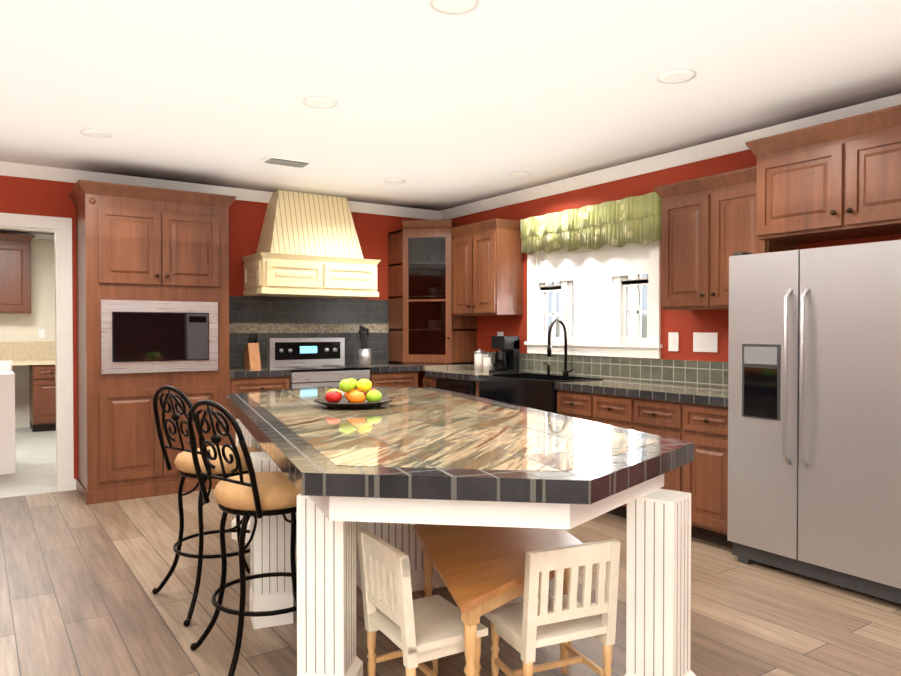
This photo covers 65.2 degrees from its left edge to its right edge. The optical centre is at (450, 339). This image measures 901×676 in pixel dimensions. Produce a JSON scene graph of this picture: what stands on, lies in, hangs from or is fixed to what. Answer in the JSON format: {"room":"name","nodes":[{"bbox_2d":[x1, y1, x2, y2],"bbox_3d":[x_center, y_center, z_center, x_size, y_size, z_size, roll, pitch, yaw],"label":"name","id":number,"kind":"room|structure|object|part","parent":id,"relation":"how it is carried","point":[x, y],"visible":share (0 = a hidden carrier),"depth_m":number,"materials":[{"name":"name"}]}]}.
{"room":"kitchen","nodes":[
{"label":"kitchen","id":0,"kind":"room"},
{"bbox_2d":[0,229,54,427],"bbox_3d":[-5.311,-0.116,7.272,3.250,2.690,4.590,-1,1,-34],"label":"wall","id":1,"kind":"structure","parent":0,"point":[20,327],"depth_m":9.64,"materials":[{"name":"beige paint"}]},
{"bbox_2d":[0,233,34,313],"bbox_3d":[-6.091,-0.863,9.152,1.170,1.032,0.380,-1,1,-34],"label":"wall cabinet","id":2,"kind":"object","parent":1,"relation":"attached to","point":[15,273],"visible":1,"depth_m":9.23,"materials":[{"name":"brown wood"}]},
{"bbox_2d":[38,329,44,337],"bbox_3d":[-5.633,-0.084,9.699,0.080,0.120,0.005,-1,1,-34],"label":"electrical outlet","id":3,"kind":"object","parent":1,"relation":"attached to","point":[41,333],"visible":1,"depth_m":9.70,"materials":[{"name":"white plastic"}]},
{"bbox_2d":[0,175,431,478],"bbox_3d":[-3.356,-0.070,5.752,8.020,2.640,0.120,-1,1,-34],"label":"wall","id":4,"kind":"structure","parent":0,"point":[28,196],"depth_m":6.58,"materials":[{"name":"red paint"}]},
{"bbox_2d":[0,213,73,491],"bbox_3d":[-3.616,0.127,5.568,1.100,2.250,0.138,-1,1,-34],"label":"door frame","id":5,"kind":"structure","parent":4,"relation":"attached to","point":[60,228],"depth_m":5.78,"materials":[{"name":"white wood"}]},
{"bbox_2d":[0,161,439,219],"bbox_3d":[-3.306,-1.341,5.652,7.590,0.095,0.075,-1,1,-34],"label":"crown molding","id":6,"kind":"structure","parent":4,"relation":"attached to","point":[6,168],"depth_m":6.20,"materials":[{"name":"white wood"}]},
{"bbox_2d":[229,296,388,367],"bbox_3d":[-1.433,-0.077,6.973,1.863,0.669,0.013,-1,1,-34],"label":"backsplash","id":7,"kind":"structure","parent":4,"relation":"attached to","point":[264,318],"depth_m":6.98,"materials":[{"name":"tile"}]},
{"bbox_2d":[242,190,380,298],"bbox_3d":[-1.319,-0.907,6.728,1.200,0.986,0.527,-1,1,-34],"label":"range hood","id":8,"kind":"object","parent":4,"relation":"attached to","point":[309,245],"visible":1,"depth_m":6.59,"materials":[{"name":"beige wood"}]},
{"bbox_2d":[0,427,900,675],"bbox_3d":[-1.995,1.302,3.764,7.780,0.050,13.950,-1,1,-34],"label":"floor","id":9,"kind":"structure","parent":0,"point":[80,580],"depth_m":3.36,"materials":[{"name":"brown wood"}]},
{"bbox_2d":[0,361,15,474],"bbox_3d":[-4.490,0.728,6.594,0.675,1.020,0.712,-1,1,-34],"label":"washer","id":10,"kind":"object","parent":9,"relation":"on","point":[7,425],"visible":1,"depth_m":6.48,"materials":[{"name":"white"}]},
{"bbox_2d":[29,365,55,431],"bbox_3d":[-5.394,0.761,9.473,0.430,0.876,0.667,-1,1,-34],"label":"base cabinet","id":11,"kind":"object","parent":9,"relation":"on","point":[42,387],"visible":0.65,"depth_m":9.15,"materials":[{"name":"brown wood"}]},
{"bbox_2d":[0,341,54,365],"bbox_3d":[-5.941,0.181,9.088,2.040,0.294,0.677,-1,1,-34],"label":"countertop","id":12,"kind":"structure","parent":11,"relation":"on","point":[31,353],"depth_m":9.56,"materials":[{"name":"beige stone"}]},
{"bbox_2d":[69,180,235,504],"bbox_3d":[-2.474,0.022,5.879,1.180,2.452,0.657,-1,1,-34],"label":"tall cabinet","id":13,"kind":"object","parent":9,"relation":"on","point":[141,243],"visible":0.73,"depth_m":5.57,"materials":[{"name":"brown wood"}]},
{"bbox_2d":[101,300,217,373],"bbox_3d":[-2.307,-0.024,5.630,0.880,0.570,0.039,-1,1,-34],"label":"microwave","id":14,"kind":"object","parent":13,"relation":"in","point":[138,336],"visible":0.98,"depth_m":5.60,"materials":[{"name":"silver metal"}]},
{"bbox_2d":[152,385,262,626],"bbox_3d":[-1.156,0.747,3.485,0.557,1.073,0.522,-1,1,-38],"label":"bar stool","id":15,"kind":"object","parent":9,"relation":"on","point":[184,464],"visible":0.62,"depth_m":3.33,"materials":[{"name":"black metal"}]},
{"bbox_2d":[187,399,299,675],"bbox_3d":[-0.747,0.756,2.822,0.564,1.073,0.522,0,1,-31],"label":"bar stool","id":16,"kind":"object","parent":9,"relation":"on","point":[254,494],"visible":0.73,"depth_m":2.66,"materials":[{"name":"black metal"}]},
{"bbox_2d":[229,376,289,444],"bbox_3d":[-1.814,0.779,6.355,0.533,0.924,0.626,-1,1,-34],"label":"base cabinet","id":17,"kind":"object","parent":9,"relation":"on","point":[251,384],"depth_m":6.07,"materials":[{"name":"brown wood"}]},
{"bbox_2d":[267,338,369,388],"bbox_3d":[-1.242,0.612,6.689,0.780,1.250,0.677,-1,1,-34],"label":"range","id":18,"kind":"object","parent":9,"relation":"on","point":[313,362],"visible":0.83,"depth_m":6.75,"materials":[{"name":"silver metal"}]},
{"bbox_2d":[369,371,417,386],"bbox_3d":[-0.714,0.769,7.101,0.545,0.924,0.626,-1,1,-34],"label":"base cabinet","id":19,"kind":"object","parent":9,"relation":"on","point":[379,379],"depth_m":6.84,"materials":[{"name":"brown wood"}]},
{"bbox_2d":[229,363,473,377],"bbox_3d":[-0.963,0.286,6.890,2.542,0.053,0.685,-1,1,-34],"label":"countertop","id":20,"kind":"structure","parent":19,"relation":"on","point":[243,372],"depth_m":6.78,"materials":[{"name":"tile"}]},
{"bbox_2d":[244,333,260,368],"bbox_3d":[-1.817,0.103,6.460,0.100,0.322,0.180,-1,1,-34],"label":"knife block","id":21,"kind":"object","parent":20,"relation":"on","point":[251,356],"visible":1,"depth_m":6.42,"materials":[{"name":"brown wood"}]},
{"bbox_2d":[358,325,370,364],"bbox_3d":[-0.866,0.054,7.083,0.134,0.402,0.132,-1,1,-34],"label":"utensil crock","id":22,"kind":"object","parent":20,"relation":"on","point":[364,356],"visible":1,"depth_m":7.04,"materials":[{"name":"silver metal"}]},
{"bbox_2d":[388,219,476,364],"bbox_3d":[-0.198,-0.482,7.384,0.709,1.466,0.709,-1,1,-34],"label":"cabinet","id":23,"kind":"object","parent":20,"relation":"on","point":[461,339],"depth_m":7.19,"materials":[{"name":"brown wood"}]},
{"bbox_3d":[-0.238,-0.443,7.177,0.387,1.192,0.003,0,1,11],"label":"corner cabinet glass door","id":24,"kind":"part","parent":23,"relation":"part of","materials":[{"name":"clear glass"}]},
{"bbox_2d":[357,528,487,675],"bbox_3d":[-0.106,0.997,2.523,0.340,0.594,0.361,0,1,-30],"label":"chair","id":25,"kind":"object","parent":9,"relation":"on","point":[418,632],"visible":0.92,"depth_m":2.45,"materials":[{"name":"beige wood"}]},
{"bbox_2d":[423,375,478,396],"bbox_3d":[0.049,0.794,7.110,0.626,0.876,0.255,-1,1,-34],"label":"base cabinet","id":26,"kind":"object","parent":9,"relation":"on","point":[428,381],"depth_m":6.90,"materials":[{"name":"brown wood"}]},
{"bbox_2d":[425,369,727,406],"bbox_3d":[0.978,0.352,5.722,0.641,0.053,3.425,-1,1,-34],"label":"countertop","id":27,"kind":"structure","parent":26,"relation":"on","point":[707,395],"depth_m":4.93,"materials":[{"name":"tile"}]},
{"bbox_2d":[474,349,480,370],"bbox_3d":[0.292,0.198,7.022,0.112,0.217,0.112,1,1,44],"label":"canister","id":28,"kind":"object","parent":27,"relation":"on","point":[476,353],"depth_m":6.98,"materials":[{"name":"white ceramic"}]},
{"bbox_2d":[479,351,492,370],"bbox_3d":[0.366,0.215,6.879,0.102,0.187,0.102,1,1,44],"label":"canister","id":29,"kind":"object","parent":27,"relation":"on","point":[482,361],"depth_m":6.84,"materials":[{"name":"white ceramic"}]},
{"bbox_2d":[489,336,519,372],"bbox_3d":[0.489,0.140,6.647,0.254,0.344,0.200,-1,1,-34],"label":"coffee maker","id":30,"kind":"object","parent":27,"relation":"on","point":[506,360],"visible":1,"depth_m":6.60,"materials":[{"name":"black plastic"}]},
{"bbox_2d":[479,373,602,413],"bbox_3d":[0.744,0.451,5.942,0.563,0.278,0.936,-1,1,-34],"label":"sink","id":31,"kind":"object","parent":27,"relation":"in","point":[537,391],"visible":0.56,"depth_m":5.76,"materials":[{"name":"black"}]},
{"bbox_2d":[543,319,572,375],"bbox_3d":[0.887,0.070,6.131,0.235,0.497,0.326,-1,1,-34],"label":"faucet","id":32,"kind":"object","parent":27,"relation":"on","point":[566,372],"visible":1,"depth_m":6.10,"materials":[{"name":"black metal"}]},
{"bbox_2d":[436,377,475,395],"bbox_3d":[0.275,0.800,6.731,0.678,0.872,0.615,-1,1,-34],"label":"dishwasher","id":33,"kind":"object","parent":9,"relation":"on","point":[467,387],"visible":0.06,"depth_m":6.50,"materials":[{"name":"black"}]},
{"bbox_2d":[231,419,695,675],"bbox_3d":[-0.293,0.853,3.506,1.365,0.855,3.243,0,1,-22],"label":"kitchen island","id":34,"kind":"object","parent":9,"relation":"on","point":[658,617],"visible":0.54,"depth_m":2.41,"materials":[{"name":"white wood"}]},
{"bbox_2d":[226,386,693,503],"bbox_3d":[-0.271,0.393,3.508,1.410,0.066,3.450,0,1,-22],"label":"island countertop","id":35,"kind":"structure","parent":34,"relation":"on","point":[423,443],"depth_m":2.44,"materials":[{"name":"stone"}]},
{"bbox_2d":[314,378,393,408],"bbox_3d":[-0.514,0.283,3.757,0.429,0.146,0.429,-1,1,-34],"label":"fruit bowl","id":36,"kind":"object","parent":35,"relation":"on","point":[354,397],"visible":1,"depth_m":3.70,"materials":[{"name":"black"}]},
{"bbox_2d":[413,524,581,675],"bbox_3d":[0.187,1.053,2.958,1.111,0.470,1.092,-1,1,-34],"label":"table","id":37,"kind":"object","parent":9,"relation":"on","point":[480,570],"visible":0.62,"depth_m":2.66,"materials":[{"name":"brown wood"}]},
{"bbox_2d":[484,539,620,675],"bbox_3d":[0.359,0.997,2.537,0.361,0.594,0.340,0,1,-24],"label":"chair","id":38,"kind":"object","parent":9,"relation":"on","point":[528,625],"visible":1,"depth_m":2.43,"materials":[{"name":"beige wood"}]},
{"bbox_2d":[557,390,582,418],"bbox_3d":[1.178,0.817,5.445,0.626,0.876,0.514,-1,1,-34],"label":"base cabinet","id":39,"kind":"object","parent":9,"relation":"on","point":[569,403],"depth_m":5.30,"materials":[{"name":"brown wood"}]},
{"bbox_2d":[583,392,622,516],"bbox_3d":[1.391,0.821,5.130,0.626,0.876,0.514,-1,1,-34],"label":"base cabinet","id":40,"kind":"object","parent":9,"relation":"on","point":[600,408],"depth_m":5.02,"materials":[{"name":"brown wood"}]},
{"bbox_2d":[623,396,670,517],"bbox_3d":[1.610,0.825,4.807,0.626,0.876,0.534,-1,1,-34],"label":"base cabinet","id":41,"kind":"object","parent":9,"relation":"on","point":[651,416],"depth_m":4.69,"materials":[{"name":"brown wood"}]},
{"bbox_2d":[667,401,732,548],"bbox_3d":[1.815,0.829,4.506,0.626,0.876,0.462,-1,1,-34],"label":"base cabinet","id":42,"kind":"object","parent":9,"relation":"on","point":[702,478],"depth_m":4.33,"materials":[{"name":"brown wood"}]},
{"bbox_2d":[727,240,900,603],"bbox_3d":[2.158,0.391,3.813,0.776,1.770,1.020,-1,1,-34],"label":"refrigerator","id":43,"kind":"object","parent":9,"relation":"on","point":[814,417],"visible":1,"depth_m":3.62,"materials":[{"name":"silver metal"}]},
{"bbox_2d":[0,0,900,210],"bbox_3d":[-0.702,-1.376,1.819,8.020,0.080,9.580,-1,1,-34],"label":"ceiling","id":44,"kind":"structure","parent":0,"point":[435,110],"depth_m":3.76,"materials":[{"name":"white paint"}]},
{"bbox_2d":[80,129,112,137],"bbox_3d":[-2.355,-1.369,4.686,0.194,0.011,0.194,-1,1,-43],"label":"recessed light","id":45,"kind":"object","parent":44,"relation":"in","point":[95,133],"depth_m":4.66,"materials":[{"name":"white plastic"}]},
{"bbox_2d":[258,155,314,167],"bbox_3d":[-1.274,-1.375,5.479,0.380,0.021,0.220,-1,1,-34],"label":"ceiling vent","id":46,"kind":"object","parent":44,"relation":"in","point":[282,161],"visible":1,"depth_m":5.44,"materials":[{"name":"grey metal"}]},
{"bbox_2d":[303,96,336,108],"bbox_3d":[-0.750,-1.360,4.046,0.194,0.011,0.194,0,1,11],"label":"recessed light","id":47,"kind":"object","parent":44,"relation":"in","point":[315,102],"depth_m":4.02,"materials":[{"name":"white plastic"}]},
{"bbox_2d":[383,178,405,183],"bbox_3d":[-0.492,-1.390,6.178,0.194,0.011,0.194,-1,1,-43],"label":"recessed light","id":48,"kind":"object","parent":44,"relation":"in","point":[391,180],"depth_m":6.16,"materials":[{"name":"white plastic"}]},
{"bbox_2d":[430,0,478,14],"bbox_3d":[0.014,-1.344,2.813,0.194,0.011,0.194,-1,1,-43],"label":"recessed light","id":49,"kind":"object","parent":44,"relation":"in","point":[453,7],"depth_m":2.83,"materials":[{"name":"white plastic"}]},
{"bbox_2d":[508,171,530,176],"bbox_3d":[0.581,-1.386,5.915,0.194,0.011,0.194,0,1,29],"label":"recessed light","id":50,"kind":"object","parent":44,"relation":"in","point":[520,173],"depth_m":5.89,"materials":[{"name":"white plastic"}]},
{"bbox_2d":[657,69,695,83],"bbox_3d":[1.165,-1.355,3.629,0.194,0.011,0.194,-1,1,-43],"label":"recessed light","id":51,"kind":"object","parent":44,"relation":"in","point":[677,75],"depth_m":3.61,"materials":[{"name":"white plastic"}]},
{"bbox_2d":[442,149,900,377],"bbox_3d":[2.601,-0.046,4.005,0.120,2.640,9.460,-1,1,-34],"label":"wall","id":52,"kind":"structure","parent":0,"point":[685,324],"depth_m":5.38,"materials":[{"name":"red paint"}]},
{"bbox_2d":[449,218,522,315],"bbox_3d":[0.351,-0.677,6.876,0.367,0.882,0.763,-1,1,-34],"label":"upper cabinet","id":53,"kind":"object","parent":52,"relation":"attached to","point":[487,267],"visible":1,"depth_m":6.67,"materials":[{"name":"brown wood"}]},
{"bbox_2d":[524,239,662,358],"bbox_3d":[1.200,-0.454,6.021,0.150,1.180,1.580,-1,1,-34],"label":"window","id":54,"kind":"structure","parent":52,"relation":"in","point":[619,316],"depth_m":5.96,"materials":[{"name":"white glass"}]},
{"bbox_2d":[520,192,661,254],"bbox_3d":[1.126,-0.925,5.947,0.081,0.385,1.610,-1,1,-34],"label":"valance","id":55,"kind":"object","parent":54,"relation":"attached to","point":[624,221],"visible":1,"depth_m":5.82,"materials":[{"name":"fabric"}]},
{"bbox_2d":[538,242,648,282],"bbox_3d":[1.183,-0.735,6.006,0.014,0.433,1.356,-1,1,-34],"label":"window shade","id":56,"kind":"object","parent":54,"relation":"attached to","point":[627,259],"visible":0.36,"depth_m":5.96,"materials":[{"name":"white fabric"}]},
{"bbox_2d":[485,352,727,387],"bbox_3d":[1.237,0.232,5.900,0.010,0.179,3.433,-1,1,-34],"label":"backsplash","id":57,"kind":"structure","parent":52,"relation":"attached to","point":[701,373],"depth_m":5.57,"materials":[{"name":"tile"}]},
{"bbox_2d":[440,93,900,219],"bbox_3d":[2.487,-1.319,3.982,0.075,0.095,9.340,-1,1,-34],"label":"crown molding","id":58,"kind":"structure","parent":52,"relation":"attached to","point":[717,148],"depth_m":5.27,"materials":[{"name":"white wood"}]},
{"bbox_2d":[668,332,678,350],"bbox_3d":[1.667,0.016,5.263,0.009,0.140,0.090,-1,1,-34],"label":"electrical outlet plate","id":59,"kind":"object","parent":52,"relation":"attached to","point":[673,337],"depth_m":5.26,"materials":[{"name":"white plastic"}]},
{"bbox_2d":[693,332,717,351],"bbox_3d":[1.821,0.020,5.036,0.009,0.140,0.200,-1,1,-34],"label":"electrical outlet plate","id":60,"kind":"object","parent":52,"relation":"attached to","point":[705,342],"depth_m":5.03,"materials":[{"name":"white plastic"}]},
{"bbox_2d":[653,166,797,310],"bbox_3d":[1.814,-0.637,4.719,0.367,0.862,0.850,-1,1,-34],"label":"upper cabinet","id":61,"kind":"object","parent":52,"relation":"attached to","point":[708,226],"visible":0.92,"depth_m":4.64,"materials":[{"name":"brown wood"}]},
{"bbox_2d":[745,105,900,244],"bbox_3d":[2.276,-0.886,3.909,0.507,0.582,1.085,-1,1,-34],"label":"upper cabinet","id":62,"kind":"object","parent":52,"relation":"attached to","point":[837,180],"visible":1,"depth_m":3.84,"materials":[{"name":"brown wood"}]}
]}

